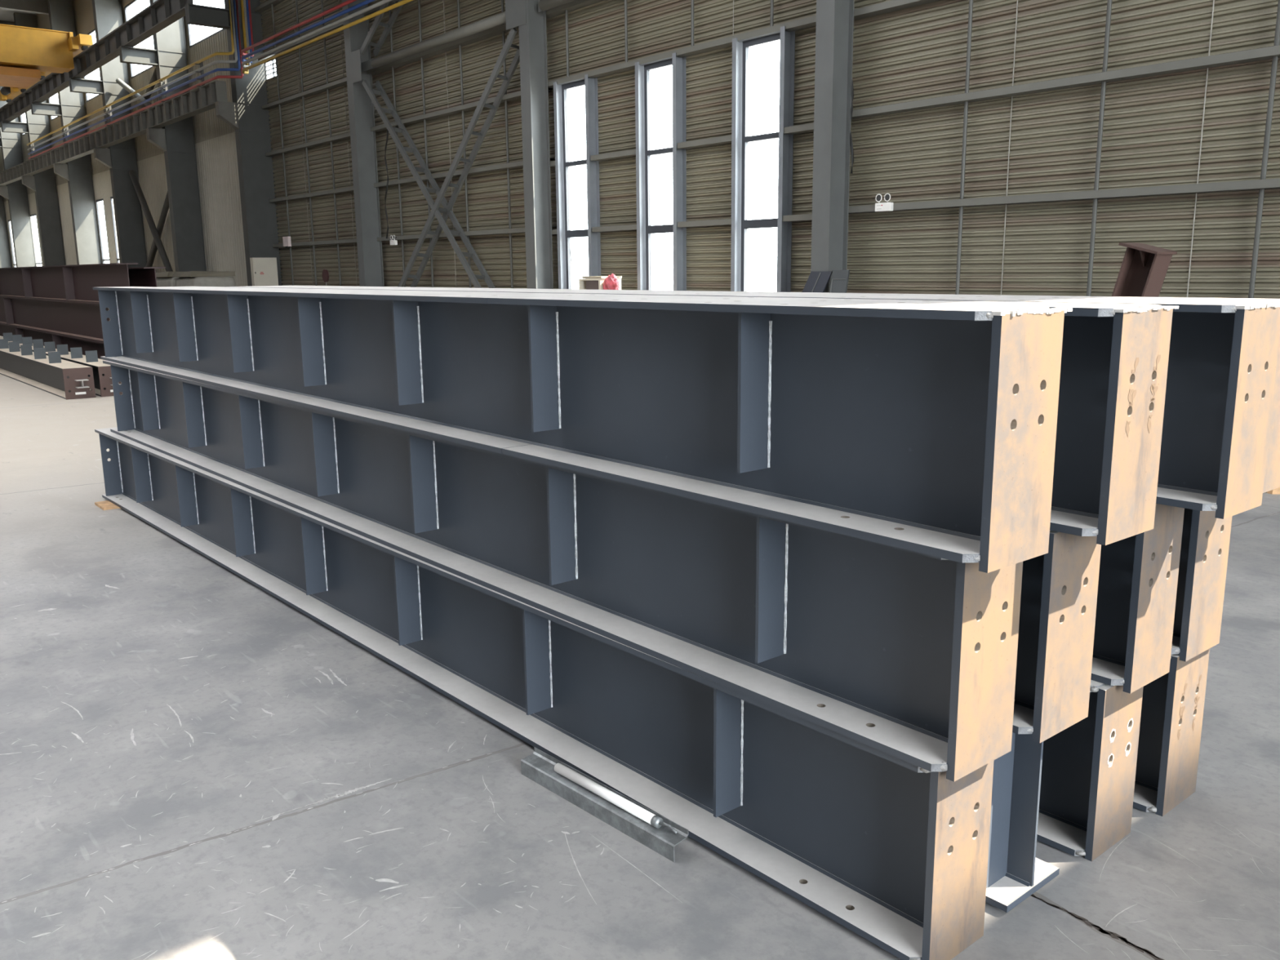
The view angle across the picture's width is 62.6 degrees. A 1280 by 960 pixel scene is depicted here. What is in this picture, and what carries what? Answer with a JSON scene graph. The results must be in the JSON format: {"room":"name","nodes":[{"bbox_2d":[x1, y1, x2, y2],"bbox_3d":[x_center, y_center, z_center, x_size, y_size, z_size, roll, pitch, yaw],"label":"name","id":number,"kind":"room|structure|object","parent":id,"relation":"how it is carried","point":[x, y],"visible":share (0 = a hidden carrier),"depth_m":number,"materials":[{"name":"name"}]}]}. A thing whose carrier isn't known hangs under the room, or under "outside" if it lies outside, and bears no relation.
{"room":"steel fabrication workshop","nodes":[
{"label":"steel fabrication workshop","id":0,"kind":"room"},
{"bbox_2d":[0,0,48,25],"bbox_3d":[-22.059,-13.342,22.616,24.200,4.200,96.000,-10,15,-39],"label":"ceiling","id":1,"kind":"structure","parent":0,"point":[7,7],"depth_m":41.25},
{"bbox_2d":[0,0,235,201],"bbox_3d":[-26.590,-16.513,46.578,0.100,7.030,53.050,-10,15,-39],"label":"wall","id":2,"kind":"structure","parent":0,"point":[206,125],"depth_m":34.84,"materials":[{"name":"metal"}]},
{"bbox_2d":[124,0,189,78],"bbox_3d":[-15.156,-14.184,32.936,0.070,2.270,6.250,-10,15,-39],"label":"window","id":3,"kind":"structure","parent":2,"relation":"in","point":[133,2],"depth_m":34.07,"materials":[{"name":"grey metal"}]},
{"bbox_2d":[4,131,248,286],"bbox_3d":[-26.545,-10.431,47.781,0.100,5.370,53.050,-10,15,-39],"label":"wall","id":4,"kind":"structure","parent":0,"point":[216,159],"depth_m":31.57,"materials":[{"name":"concrete"}]},
{"bbox_2d":[95,198,110,263],"bbox_3d":[-20.791,-9.091,40.925,0.050,3.520,1.150,-10,15,-39],"label":"window","id":5,"kind":"structure","parent":4,"relation":"in","point":[98,200],"depth_m":41.13,"materials":[{"name":"grey metal"}]},
{"bbox_2d":[115,78,151,108],"bbox_3d":[-16.393,-12.532,34.073,0.180,1.309,3.235,-10,15,-39],"label":"tube","id":6,"kind":"object","parent":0,"point":[118,81],"visible":0.69,"depth_m":34.16,"materials":[{"name":"grey metal"}]},
{"bbox_2d":[128,169,173,271],"bbox_3d":[-15.844,-8.211,34.243,0.200,3.863,3.731,-10,15,-39],"label":"brace","id":7,"kind":"object","parent":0,"point":[135,183],"visible":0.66,"depth_m":34.25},
{"bbox_2d":[145,191,169,266],"bbox_3d":[-15.445,-8.307,34.003,0.200,3.799,5.324,-10,15,-39],"label":"brace","id":8,"kind":"object","parent":7,"relation":"attached to","point":[165,211],"visible":0.31,"depth_m":34.08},
{"bbox_2d":[602,273,619,289],"bbox_3d":[-0.426,-2.911,15.705,0.238,0.343,0.262,-10,15,-39],"label":"bag","id":9,"kind":"object","parent":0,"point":[611,282],"visible":0.73,"depth_m":15.62,"materials":[{"name":"plastic"}]},
{"bbox_2d":[0,373,1279,959],"bbox_3d":[-21.942,-2.951,24.705,24.200,0.301,96.000,-10,15,-39],"label":"floor","id":10,"kind":"structure","parent":0,"point":[194,765],"depth_m":3.13,"materials":[{"name":"concrete"}]},
{"bbox_2d":[0,195,12,267],"bbox_3d":[-34.103,-15.239,54.534,1.770,12.300,0.338,-10,15,-39],"label":"column","id":11,"kind":"structure","parent":10,"relation":"on","point":[5,255],"depth_m":55.39,"materials":[{"name":"paint"}]},
{"bbox_2d":[0,86,35,266],"bbox_3d":[-30.084,-14.325,49.768,1.770,12.300,0.338,-10,15,-39],"label":"column","id":12,"kind":"structure","parent":10,"relation":"on","point":[15,192],"depth_m":50.19,"materials":[{"name":"paint"}]},
{"bbox_2d":[0,12,65,266],"bbox_3d":[-26.066,-13.412,45.003,1.770,12.300,0.338,-10,15,-39],"label":"column","id":13,"kind":"structure","parent":10,"relation":"on","point":[43,184],"depth_m":45.32,"materials":[{"name":"paint"}]},
{"bbox_2d":[0,338,95,399],"bbox_3d":[-10.772,-2.124,17.805,0.350,0.553,11.132,-10,15,-39],"label":"beam","id":14,"kind":"structure","parent":10,"relation":"on","point":[51,374],"depth_m":15.09,"materials":[{"name":"metal"}]},
{"bbox_2d":[0,323,105,359],"bbox_3d":[-12.552,-2.874,21.665,0.300,0.541,16.000,-10,15,-39],"label":"beam","id":15,"kind":"structure","parent":10,"relation":"on","point":[72,342],"depth_m":19.31,"materials":[{"name":"metal"}]},
{"bbox_2d":[0,296,110,342],"bbox_3d":[-12.559,-3.435,21.552,0.300,0.596,16.000,-10,15,-39],"label":"beam","id":16,"kind":"structure","parent":15,"relation":"on","point":[82,320],"depth_m":19.45,"materials":[{"name":"metal"}]},
{"bbox_2d":[0,262,137,303],"bbox_3d":[-12.565,-4.024,21.434,0.300,0.598,16.000,-10,15,-39],"label":"beam","id":17,"kind":"structure","parent":16,"relation":"on","point":[74,282],"depth_m":18.53,"materials":[{"name":"metal"}]},
{"bbox_2d":[0,333,122,396],"bbox_3d":[-10.450,-2.180,18.066,0.350,0.553,11.132,-10,15,-39],"label":"beam","id":18,"kind":"structure","parent":10,"relation":"on","point":[102,375],"depth_m":14.84,"materials":[{"name":"metal"}]},
{"bbox_2d":[30,0,101,264],"bbox_3d":[-22.048,-12.499,40.237,1.770,12.300,0.338,-10,15,-39],"label":"column","id":19,"kind":"structure","parent":10,"relation":"on","point":[70,108],"depth_m":40.43,"materials":[{"name":"metal"}]},
{"bbox_2d":[68,0,146,267],"bbox_3d":[-18.030,-11.586,35.472,1.770,12.300,0.338,-10,15,-39],"label":"column","id":20,"kind":"structure","parent":10,"relation":"on","point":[121,157],"depth_m":35.66,"materials":[{"name":"paint"}]},
{"bbox_2d":[118,0,206,271],"bbox_3d":[-14.043,-10.680,30.744,1.770,12.300,0.338,-10,15,-39],"label":"column","id":21,"kind":"structure","parent":10,"relation":"on","point":[169,55],"depth_m":31.12,"materials":[{"name":"metal"}]},
{"bbox_2d":[0,0,193,128],"bbox_3d":[-26.793,-15.425,44.401,0.320,0.640,50.000,-10,15,-39],"label":"girder","id":22,"kind":"object","parent":21,"relation":"on","point":[160,14],"visible":0.93,"depth_m":31.70,"materials":[{"name":"metal"}]},
{"bbox_2d":[0,23,93,102],"bbox_3d":[-29.491,-13.164,32.313,20.160,1.450,13.900,-10,15,-39],"label":"crane","id":23,"kind":"object","parent":22,"relation":"on","point":[28,55],"visible":0.91,"depth_m":33.23,"materials":[{"name":"yellow metal"}]},
{"bbox_2d":[0,80,227,186],"bbox_3d":[-26.377,-13.285,45.149,0.260,0.540,50.020,-10,15,-39],"label":"girder","id":24,"kind":"object","parent":21,"relation":"on","point":[202,99],"visible":0.98,"depth_m":32.39,"materials":[{"name":"metal"}]},
{"bbox_2d":[155,271,181,287],"bbox_3d":[-11.923,-4.611,27.482,1.060,1.640,1.602,-10,15,-39],"label":"sack","id":25,"kind":"object","parent":10,"relation":"on","point":[166,278],"visible":0.15,"depth_m":26.80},
{"bbox_2d":[172,271,235,286],"bbox_3d":[-10.743,-4.343,26.083,1.060,1.640,1.585,-10,15,-39],"label":"sack","id":26,"kind":"object","parent":10,"relation":"on","point":[190,278],"visible":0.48,"depth_m":25.46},
{"bbox_2d":[184,0,282,286],"bbox_3d":[-10.191,-9.805,26.175,1.770,12.300,0.338,-10,15,-39],"label":"column","id":27,"kind":"structure","parent":10,"relation":"on","point":[246,115],"depth_m":26.56,"materials":[{"name":"metal"}]},
{"bbox_2d":[26,0,235,145],"bbox_3d":[-17.666,-13.042,34.532,0.418,1.842,23.664,-10,15,-39],"label":"gas pipe","id":28,"kind":"object","parent":27,"relation":"attached to","point":[232,52],"visible":1,"depth_m":29.58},
{"bbox_2d":[26,0,237,150],"bbox_3d":[-17.641,-12.953,34.570,0.478,2.032,23.664,-10,15,-39],"label":"gas pipe","id":29,"kind":"object","parent":27,"relation":"attached to","point":[204,67],"visible":1,"depth_m":29.29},
{"bbox_2d":[27,0,240,155],"bbox_3d":[-17.617,-12.869,34.606,0.538,2.212,23.664,-10,15,-39],"label":"gas pipe","id":30,"kind":"object","parent":27,"relation":"attached to","point":[211,72],"visible":0.99,"depth_m":28.97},
{"bbox_2d":[28,0,244,159],"bbox_3d":[-17.593,-12.790,34.642,0.598,2.382,23.664,-10,15,-39],"label":"gas pipe","id":31,"kind":"object","parent":27,"relation":"attached to","point":[241,61],"visible":1,"depth_m":29.02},
{"bbox_2d":[240,0,356,56],"bbox_3d":[-4.591,-10.202,19.704,0.498,1.852,16.403,-10,15,-39],"label":"gas pipe","id":32,"kind":"object","parent":27,"relation":"attached to","point":[343,4],"visible":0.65,"depth_m":23.51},
{"bbox_2d":[241,0,375,62],"bbox_3d":[-4.610,-10.125,19.703,0.448,2.002,16.403,-10,15,-39],"label":"gas pipe","id":33,"kind":"object","parent":27,"relation":"attached to","point":[366,2],"visible":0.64,"depth_m":23.17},
{"bbox_2d":[241,0,392,67],"bbox_3d":[-4.632,-10.058,19.698,0.388,2.132,16.403,-10,15,-39],"label":"gas pipe","id":34,"kind":"object","parent":27,"relation":"attached to","point":[384,2],"visible":0.88,"depth_m":22.89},
{"bbox_2d":[240,0,413,74],"bbox_3d":[-4.655,-9.980,19.694,0.328,2.282,16.403,-10,15,-39],"label":"gas pipe","id":35,"kind":"object","parent":27,"relation":"attached to","point":[246,70],"visible":1,"depth_m":22.55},
{"bbox_2d":[249,257,278,286],"bbox_3d":[-9.656,-4.747,27.219,0.620,1.960,0.210,-10,15,-39],"label":"tall cabinet","id":36,"kind":"object","parent":10,"relation":"on","point":[264,271],"visible":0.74,"depth_m":27.01,"materials":[{"name":"beige metal"}]},
{"bbox_2d":[342,0,384,286],"bbox_3d":[-5.846,-7.198,22.228,0.440,8.650,0.280,-10,15,-39],"label":"column","id":37,"kind":"structure","parent":10,"relation":"on","point":[361,107],"depth_m":22.24,"materials":[{"name":"grey metal"}]},
{"bbox_2d":[351,48,361,83],"bbox_3d":[-5.804,-8.463,21.538,0.014,0.600,0.420,-10,15,-39],"label":"gusset plate","id":38,"kind":"object","parent":37,"relation":"attached to","point":[356,55],"visible":1,"depth_m":21.52,"materials":[{"name":"grey metal"}]},
{"bbox_2d":[360,0,403,56],"bbox_3d":[-4.176,-9.695,19.588,0.340,2.744,4.407,-10,15,-39],"label":"brace","id":39,"kind":"object","parent":38,"relation":"attached to","point":[376,22],"visible":0.86,"depth_m":20.94,"materials":[{"name":"grey metal"}]},
{"bbox_2d":[362,79,495,288],"bbox_3d":[-3.782,-5.153,20.110,0.340,5.448,5.497,-10,15,-39],"label":"brace","id":40,"kind":"object","parent":10,"relation":"on","point":[473,277],"visible":0.73,"depth_m":20.39,"materials":[{"name":"grey metal"}]},
{"bbox_2d":[397,27,519,287],"bbox_3d":[-3.775,-5.170,20.066,0.340,5.501,5.925,-10,15,-39],"label":"brace","id":41,"kind":"object","parent":10,"relation":"on","point":[508,44],"visible":0.66,"depth_m":19.15,"materials":[{"name":"grey metal"}]},
{"bbox_2d":[518,0,553,288],"bbox_3d":[-1.729,-6.248,17.275,0.350,8.650,0.280,-10,15,-39],"label":"column","id":42,"kind":"structure","parent":10,"relation":"on","point":[532,34],"depth_m":17.36,"materials":[{"name":"grey metal"}]},
{"bbox_2d":[360,11,506,72],"bbox_3d":[-3.830,-8.075,19.453,0.170,0.190,6.225,-10,15,-39],"label":"tube","id":43,"kind":"object","parent":42,"relation":"attached to","point":[497,20],"visible":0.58,"depth_m":19.22,"materials":[{"name":"grey metal"}]},
{"bbox_2d":[505,0,527,30],"bbox_3d":[-2.011,-7.821,16.993,0.014,0.950,0.600,-10,15,-39],"label":"gusset plate","id":44,"kind":"object","parent":42,"relation":"attached to","point":[515,10],"visible":1,"depth_m":17.05,"materials":[{"name":"grey metal"}]},
{"bbox_2d":[94,426,994,959],"bbox_3d":[-1.513,0.368,5.002,0.257,0.510,6.930,-10,15,-39],"label":"steel beam","id":45,"kind":"structure","parent":10,"relation":"on","point":[893,851],"depth_m":3.21,"materials":[{"name":"metal"}]},
{"bbox_2d":[102,360,1022,782],"bbox_3d":[-1.423,-0.101,4.830,0.257,0.511,6.770,-10,15,-39],"label":"steel beam","id":46,"kind":"structure","parent":45,"relation":"on","point":[909,656],"depth_m":3.03,"materials":[{"name":"metal"}]},
{"bbox_2d":[93,286,1072,573],"bbox_3d":[-1.460,-0.589,4.750,0.306,0.513,7.005,-10,15,-38],"label":"steel beam","id":47,"kind":"structure","parent":46,"relation":"on","point":[929,429],"depth_m":2.78,"materials":[{"name":"metal"}]},
{"bbox_2d":[578,275,622,289],"bbox_3d":[-0.597,-2.383,16.188,0.400,1.475,0.560,-10,15,-39],"label":"cabinet","id":48,"kind":"object","parent":10,"relation":"on","point":[586,282],"visible":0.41,"depth_m":15.94,"materials":[{"name":"beige metal"}]},
{"bbox_2d":[520,746,688,862],"bbox_3d":[-0.124,0.951,3.132,0.057,0.074,0.703,-11,15,-41],"label":"channel","id":49,"kind":"object","parent":10,"relation":"on","point":[538,766],"visible":0.91,"depth_m":3.09,"materials":[{"name":"metal"}]},
{"bbox_2d":[554,763,677,834],"bbox_3d":[-0.079,0.929,3.077,0.030,0.030,0.526,-11,15,-41],"label":"tube","id":50,"kind":"object","parent":49,"relation":"on","point":[628,806],"visible":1,"depth_m":3.06,"materials":[{"name":"white glass"}]},
{"bbox_2d":[802,271,832,292],"bbox_3d":[1.919,-1.816,13.103,0.943,1.525,0.196,3,12,17],"label":"steel plate","id":51,"kind":"object","parent":10,"relation":"on","point":[817,281],"visible":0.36,"depth_m":12.88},
{"bbox_2d":[810,0,854,293],"bbox_3d":[2.309,-5.331,12.487,0.350,8.650,0.280,-10,15,-39],"label":"column","id":52,"kind":"structure","parent":10,"relation":"on","point":[834,27],"depth_m":12.65,"materials":[{"name":"grey metal"}]},
{"bbox_2d":[537,0,575,12],"bbox_3d":[0.294,-7.138,14.563,0.170,0.190,5.995,-10,15,-39],"label":"tube","id":53,"kind":"object","parent":52,"relation":"attached to","point":[543,5],"visible":1,"depth_m":16.51,"materials":[{"name":"grey metal"}]},
{"bbox_2d":[829,270,849,293],"bbox_3d":[2.307,-1.741,12.668,0.310,1.540,0.245,-10,15,-39],"label":"steel plate","id":54,"kind":"object","parent":10,"relation":"on","point":[839,281],"visible":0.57,"depth_m":12.60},
{"bbox_2d":[985,732,1059,912],"bbox_3d":[-1.249,0.323,5.227,0.257,0.505,6.930,-10,15,-39],"label":"steel beam","id":55,"kind":"structure","parent":10,"relation":"on","point":[1015,873],"depth_m":2.67,"materials":[{"name":"metal"}]},
{"bbox_2d":[1012,530,1101,743],"bbox_3d":[-1.166,-0.137,5.021,0.256,0.513,6.770,-10,15,-39],"label":"steel beam","id":56,"kind":"structure","parent":55,"relation":"on","point":[1060,586],"depth_m":2.49,"materials":[{"name":"metal"}]},
{"bbox_2d":[157,286,1178,545],"bbox_3d":[-1.131,-0.630,4.967,0.300,0.513,7.005,-10,15,-38],"label":"steel beam","id":57,"kind":"structure","parent":56,"relation":"on","point":[1115,357],"depth_m":2.36,"materials":[{"name":"metal"}]},
{"bbox_2d":[1036,680,1143,861],"bbox_3d":[-0.948,0.278,5.455,0.257,0.497,6.931,-10,15,-39],"label":"steel beam","id":58,"kind":"structure","parent":10,"relation":"on","point":[1089,767],"depth_m":2.91,"materials":[{"name":"metal"}]},
{"bbox_2d":[1090,503,1184,693],"bbox_3d":[-0.817,-0.193,5.316,0.256,0.511,6.770,-10,15,-39],"label":"steel beam","id":59,"kind":"structure","parent":58,"relation":"on","point":[1138,574],"depth_m":2.80,"materials":[{"name":"metal"}]},
{"bbox_2d":[225,285,1279,519],"bbox_3d":[-0.733,-0.678,5.218,0.286,0.513,7.004,-10,15,-38],"label":"steel beam","id":60,"kind":"structure","parent":59,"relation":"on","point":[1223,355],"depth_m":2.63,"materials":[{"name":"metal"}]},
{"bbox_2d":[1111,242,1177,297],"bbox_3d":[2.628,-0.478,5.984,0.230,1.695,0.590,-10,15,-39],"label":"steel beam","id":61,"kind":"structure","parent":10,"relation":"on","point":[1144,268],"depth_m":5.72,"materials":[{"name":"metal"}]},
{"bbox_2d":[1133,648,1209,816],"bbox_3d":[-0.644,0.229,5.681,0.256,0.496,6.930,-10,15,-39],"label":"steel beam","id":62,"kind":"structure","parent":10,"relation":"on","point":[1172,708],"depth_m":3.12,"materials":[{"name":"metal"}]},
{"bbox_2d":[1170,508,1231,662],"bbox_3d":[-0.559,-0.239,5.535,0.259,0.512,6.770,-10,15,-39],"label":"steel beam","id":63,"kind":"structure","parent":62,"relation":"on","point":[1206,538],"depth_m":3.00,"materials":[{"name":"metal"}]},
{"bbox_2d":[264,285,1279,493],"bbox_3d":[-0.553,-0.723,5.436,0.310,0.513,7.005,-10,15,-38],"label":"steel beam","id":64,"kind":"structure","parent":63,"relation":"on","point":[1272,475],"depth_m":3.06,"materials":[{"name":"metal"}]},
{"bbox_3d":[-12.263,-2.912,21.902,0.300,0.516,16.000,-10,15,-39],"label":"beam","id":65,"kind":"structure","parent":10,"relation":"on","visible":0},
{"bbox_3d":[-12.269,-3.451,21.793,0.300,0.576,16.000,-10,15,-39],"label":"beam","id":66,"kind":"structure","parent":65,"relation":"on","visible":0},
{"bbox_2d":[128,266,165,287],"bbox_3d":[-12.276,-4.023,21.678,0.300,0.583,16.000,-10,15,-39],"label":"beam","id":67,"kind":"structure","parent":66,"relation":"on","point":[138,276],"depth_m":16.04,"materials":[{"name":"metal"}]},
{"bbox_2d":[259,0,1279,298],"bbox_3d":[4.005,-5.073,11.111,0.103,8.650,42.950,-10,15,-39],"label":"wall","id":68,"kind":"structure","parent":0,"point":[1152,126],"depth_m":12.39,"materials":[{"name":"metal"}]},
{"bbox_2d":[253,0,284,12],"bbox_3d":[-7.600,-11.224,23.894,0.175,0.075,5.925,-10,15,-39],"label":"trim","id":69,"kind":"structure","parent":68,"relation":"attached to","point":[267,5],"depth_m":25.58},
{"bbox_2d":[271,4,293,285],"bbox_3d":[-8.842,-7.925,26.139,0.044,8.600,0.042,-10,15,-39],"label":"trim","id":70,"kind":"structure","parent":68,"relation":"attached to","point":[272,5],"depth_m":26.05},
{"bbox_2d":[257,22,343,61],"bbox_3d":[-7.588,-10.096,24.120,0.175,0.075,5.925,-10,15,-39],"label":"trim","id":71,"kind":"structure","parent":68,"relation":"attached to","point":[340,24],"depth_m":24.23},
{"bbox_2d":[262,77,346,109],"bbox_3d":[-7.575,-8.969,24.347,0.175,0.075,5.925,-10,15,-39],"label":"trim","id":72,"kind":"structure","parent":68,"relation":"attached to","point":[342,82],"depth_m":24.50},
{"bbox_2d":[295,0,317,285],"bbox_3d":[-7.917,-7.715,25.043,0.044,8.600,0.042,-10,15,-39],"label":"trim","id":73,"kind":"structure","parent":68,"relation":"attached to","point":[296,6],"depth_m":25.01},
{"bbox_2d":[265,132,350,156],"bbox_3d":[-7.563,-7.851,24.572,0.175,0.075,5.925,-10,15,-39],"label":"trim","id":74,"kind":"structure","parent":68,"relation":"attached to","point":[344,136],"depth_m":24.67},
{"bbox_2d":[268,186,353,202],"bbox_3d":[-7.550,-6.734,24.796,0.175,0.075,5.925,-10,15,-39],"label":"trim","id":75,"kind":"structure","parent":68,"relation":"attached to","point":[349,188],"depth_m":24.93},
{"bbox_2d":[272,238,356,247],"bbox_3d":[-7.538,-5.636,25.017,0.175,0.075,5.925,-10,15,-39],"label":"trim","id":76,"kind":"structure","parent":68,"relation":"attached to","point":[344,241],"depth_m":24.99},
{"bbox_2d":[320,0,341,285],"bbox_3d":[-7.024,-7.512,23.984,0.044,8.600,0.042,-10,15,-39],"label":"trim","id":77,"kind":"structure","parent":68,"relation":"attached to","point":[322,2],"depth_m":23.97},
{"bbox_2d":[388,9,405,287],"bbox_3d":[-4.983,-7.048,21.563,0.044,8.600,0.042,-10,15,-39],"label":"trim","id":78,"kind":"structure","parent":68,"relation":"attached to","point":[389,11],"depth_m":21.67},
{"bbox_2d":[417,0,434,287],"bbox_3d":[-4.211,-6.873,20.648,0.044,8.600,0.042,-10,15,-39],"label":"trim","id":79,"kind":"structure","parent":68,"relation":"attached to","point":[419,1],"depth_m":20.60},
{"bbox_2d":[367,17,549,75],"bbox_3d":[-3.610,-8.068,19.644,0.175,0.075,6.510,-10,15,-39],"label":"trim","id":80,"kind":"structure","parent":68,"relation":"attached to","point":[497,30],"depth_m":19.62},
{"bbox_2d":[370,90,552,132],"bbox_3d":[-3.597,-6.950,19.869,0.175,0.075,6.510,-10,15,-39],"label":"trim","id":81,"kind":"structure","parent":68,"relation":"attached to","point":[515,95],"depth_m":19.86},
{"bbox_2d":[373,157,554,187],"bbox_3d":[-3.584,-5.833,20.093,0.175,0.075,6.510,-10,15,-39],"label":"trim","id":82,"kind":"structure","parent":68,"relation":"attached to","point":[516,164],"depth_m":19.73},
{"bbox_2d":[457,0,471,288],"bbox_3d":[-3.280,-6.662,19.543,0.044,8.600,0.042,-10,15,-39],"label":"trim","id":83,"kind":"structure","parent":68,"relation":"attached to","point":[458,1],"depth_m":19.53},
{"bbox_2d":[377,226,555,240],"bbox_3d":[-3.572,-4.735,20.314,0.175,0.075,6.510,-10,15,-39],"label":"trim","id":84,"kind":"structure","parent":68,"relation":"attached to","point":[518,230],"depth_m":19.68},
{"bbox_2d":[501,0,513,288],"bbox_3d":[-2.342,-6.448,18.431,0.044,8.600,0.042,-10,15,-39],"label":"trim","id":85,"kind":"structure","parent":68,"relation":"attached to","point":[502,1],"depth_m":18.61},
{"bbox_2d":[564,9,568,76],"bbox_3d":[-1.181,-8.434,16.571,0.044,4.000,0.042,-10,15,-39],"label":"trim","id":86,"kind":"structure","parent":68,"relation":"attached to","point":[566,11],"depth_m":16.85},
{"bbox_2d":[546,0,603,17],"bbox_3d":[0.485,-7.137,14.788,0.175,0.075,6.330,-10,15,-39],"label":"trim","id":87,"kind":"structure","parent":68,"relation":"attached to","point":[576,4],"depth_m":16.61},
{"bbox_2d":[553,74,600,288],"bbox_3d":[-1.041,-4.174,17.294,0.196,4.560,1.020,-10,15,-39],"label":"window","id":88,"kind":"structure","parent":68,"relation":"in","point":[564,233],"depth_m":17.12,"materials":[{"name":"grey metal"}]},
{"bbox_2d":[590,149,635,160],"bbox_3d":[-0.344,-5.018,16.266,0.175,0.075,1.160,-10,15,-39],"label":"trim","id":89,"kind":"structure","parent":68,"relation":"attached to","point":[632,153],"depth_m":16.23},
{"bbox_2d":[591,224,636,231],"bbox_3d":[-0.331,-3.940,16.483,0.175,0.075,1.160,-10,15,-39],"label":"trim","id":90,"kind":"structure","parent":68,"relation":"attached to","point":[631,227],"depth_m":16.43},
{"bbox_2d":[624,0,627,62],"bbox_3d":[-0.225,-8.216,15.436,0.044,4.000,0.042,-10,15,-39],"label":"trim","id":91,"kind":"structure","parent":68,"relation":"attached to","point":[625,1],"depth_m":15.73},
{"bbox_2d":[635,52,686,290],"bbox_3d":[0.285,-3.872,15.721,0.196,4.560,1.000,-10,15,-39],"label":"window","id":92,"kind":"structure","parent":68,"relation":"in","point":[645,228],"depth_m":15.55,"materials":[{"name":"grey metal"}]},
{"bbox_2d":[547,15,816,88],"bbox_3d":[0.497,-6.059,15.004,0.175,0.075,6.330,-10,15,-39],"label":"trim","id":93,"kind":"structure","parent":68,"relation":"attached to","point":[808,22],"depth_m":14.60,"materials":[{"name":"metal"}]},
{"bbox_2d":[677,135,731,149],"bbox_3d":[0.970,-4.719,14.708,0.175,0.075,1.160,-10,15,-39],"label":"trim","id":94,"kind":"structure","parent":68,"relation":"attached to","point":[727,139],"depth_m":14.69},
{"bbox_2d":[677,218,731,227],"bbox_3d":[0.983,-3.641,14.925,0.175,0.075,1.160,-10,15,-39],"label":"trim","id":95,"kind":"structure","parent":68,"relation":"attached to","point":[725,221],"depth_m":14.89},
{"bbox_2d":[730,26,795,292],"bbox_3d":[1.596,-3.574,14.166,0.196,4.560,1.030,-10,15,-39],"label":"window","id":96,"kind":"structure","parent":68,"relation":"in","point":[740,139],"depth_m":14.00,"materials":[{"name":"grey metal"}]},
{"bbox_2d":[782,213,848,222],"bbox_3d":[2.234,-3.357,13.440,0.175,0.075,0.965,-10,15,-39],"label":"trim","id":97,"kind":"structure","parent":68,"relation":"attached to","point":[806,217],"depth_m":13.57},
{"bbox_2d":[783,123,851,134],"bbox_3d":[2.222,-4.435,13.224,0.175,0.075,0.965,-10,15,-39],"label":"trim","id":98,"kind":"structure","parent":68,"relation":"attached to","point":[809,127],"depth_m":13.36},
{"bbox_2d":[849,29,853,173],"bbox_3d":[2.542,-4.606,12.636,0.032,1.795,0.113,-10,15,-39],"label":"cable","id":99,"kind":"object","parent":68,"relation":"hanging from","point":[852,89],"visible":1,"depth_m":12.72,"materials":[{"name":"black rubber"}]},
{"bbox_2d":[875,193,893,212],"bbox_3d":[2.887,-3.285,12.460,0.062,0.206,0.238,-10,15,-39],"label":"emergency light","id":100,"kind":"object","parent":68,"relation":"attached to","point":[880,206],"visible":1,"depth_m":12.43,"materials":[{"name":"white plastic"}]},
{"bbox_2d":[853,0,939,20],"bbox_3d":[10.054,-3.848,3.679,0.175,0.075,23.635,-10,15,-39],"label":"trim","id":101,"kind":"structure","parent":68,"relation":"attached to","point":[893,5],"depth_m":12.16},
{"bbox_2d":[955,0,973,294],"bbox_3d":[3.583,-5.102,11.404,0.044,8.600,0.042,-10,15,-39],"label":"trim","id":102,"kind":"structure","parent":68,"relation":"attached to","point":[971,2],"depth_m":11.67,"materials":[{"name":"metal"}]},
{"bbox_2d":[1000,0,1017,294],"bbox_3d":[3.968,-5.038,11.067,0.012,8.600,0.010,-10,15,-39],"label":"trim","id":103,"kind":"structure","parent":68,"relation":"attached to","point":[1017,0],"depth_m":11.35,"materials":[{"name":"metal"}]},
{"bbox_2d":[848,177,1279,213],"bbox_3d":[10.079,-1.633,4.125,0.175,0.075,23.635,-10,15,-39],"label":"wall girt","id":104,"kind":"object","parent":68,"relation":"attached to","point":[1267,184],"depth_m":10.58,"materials":[{"name":"metal"}]},
{"bbox_2d":[851,44,1279,119],"bbox_3d":[10.066,-2.731,3.904,0.175,0.075,23.635,-10,15,-39],"label":"wall girt","id":105,"kind":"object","parent":68,"relation":"attached to","point":[1264,53],"depth_m":10.50,"materials":[{"name":"metal"}]},
{"bbox_2d":[1086,0,1111,296],"bbox_3d":[4.578,-4.876,10.224,0.044,8.600,0.042,-10,15,-39],"label":"trim","id":106,"kind":"structure","parent":68,"relation":"attached to","point":[1108,2],"depth_m":10.52,"materials":[{"name":"metal"}]},
{"bbox_2d":[1186,0,1214,297],"bbox_3d":[5.244,-4.749,9.554,0.012,8.600,0.010,-10,15,-39],"label":"trim","id":107,"kind":"structure","parent":68,"relation":"attached to","point":[1213,0],"depth_m":9.88,"materials":[{"name":"metal"}]},
{"bbox_2d":[1248,0,1279,298],"bbox_3d":[5.566,-4.651,9.052,0.044,8.600,0.042,-10,15,-39],"label":"trim","id":108,"kind":"structure","parent":68,"relation":"attached to","point":[1277,37],"depth_m":9.39,"materials":[{"name":"metal"}]},
{"label":"outside","id":109,"kind":"structure","parent":0,"visible":0},
{"bbox_2d":[572,283,776,292],"bbox_3d":[14.121,3.053,-5.870,170.000,0.190,210.000,-10,15,-39],"label":"ground","id":110,"kind":"structure","parent":109,"point":[766,287],"depth_m":101.40,"materials":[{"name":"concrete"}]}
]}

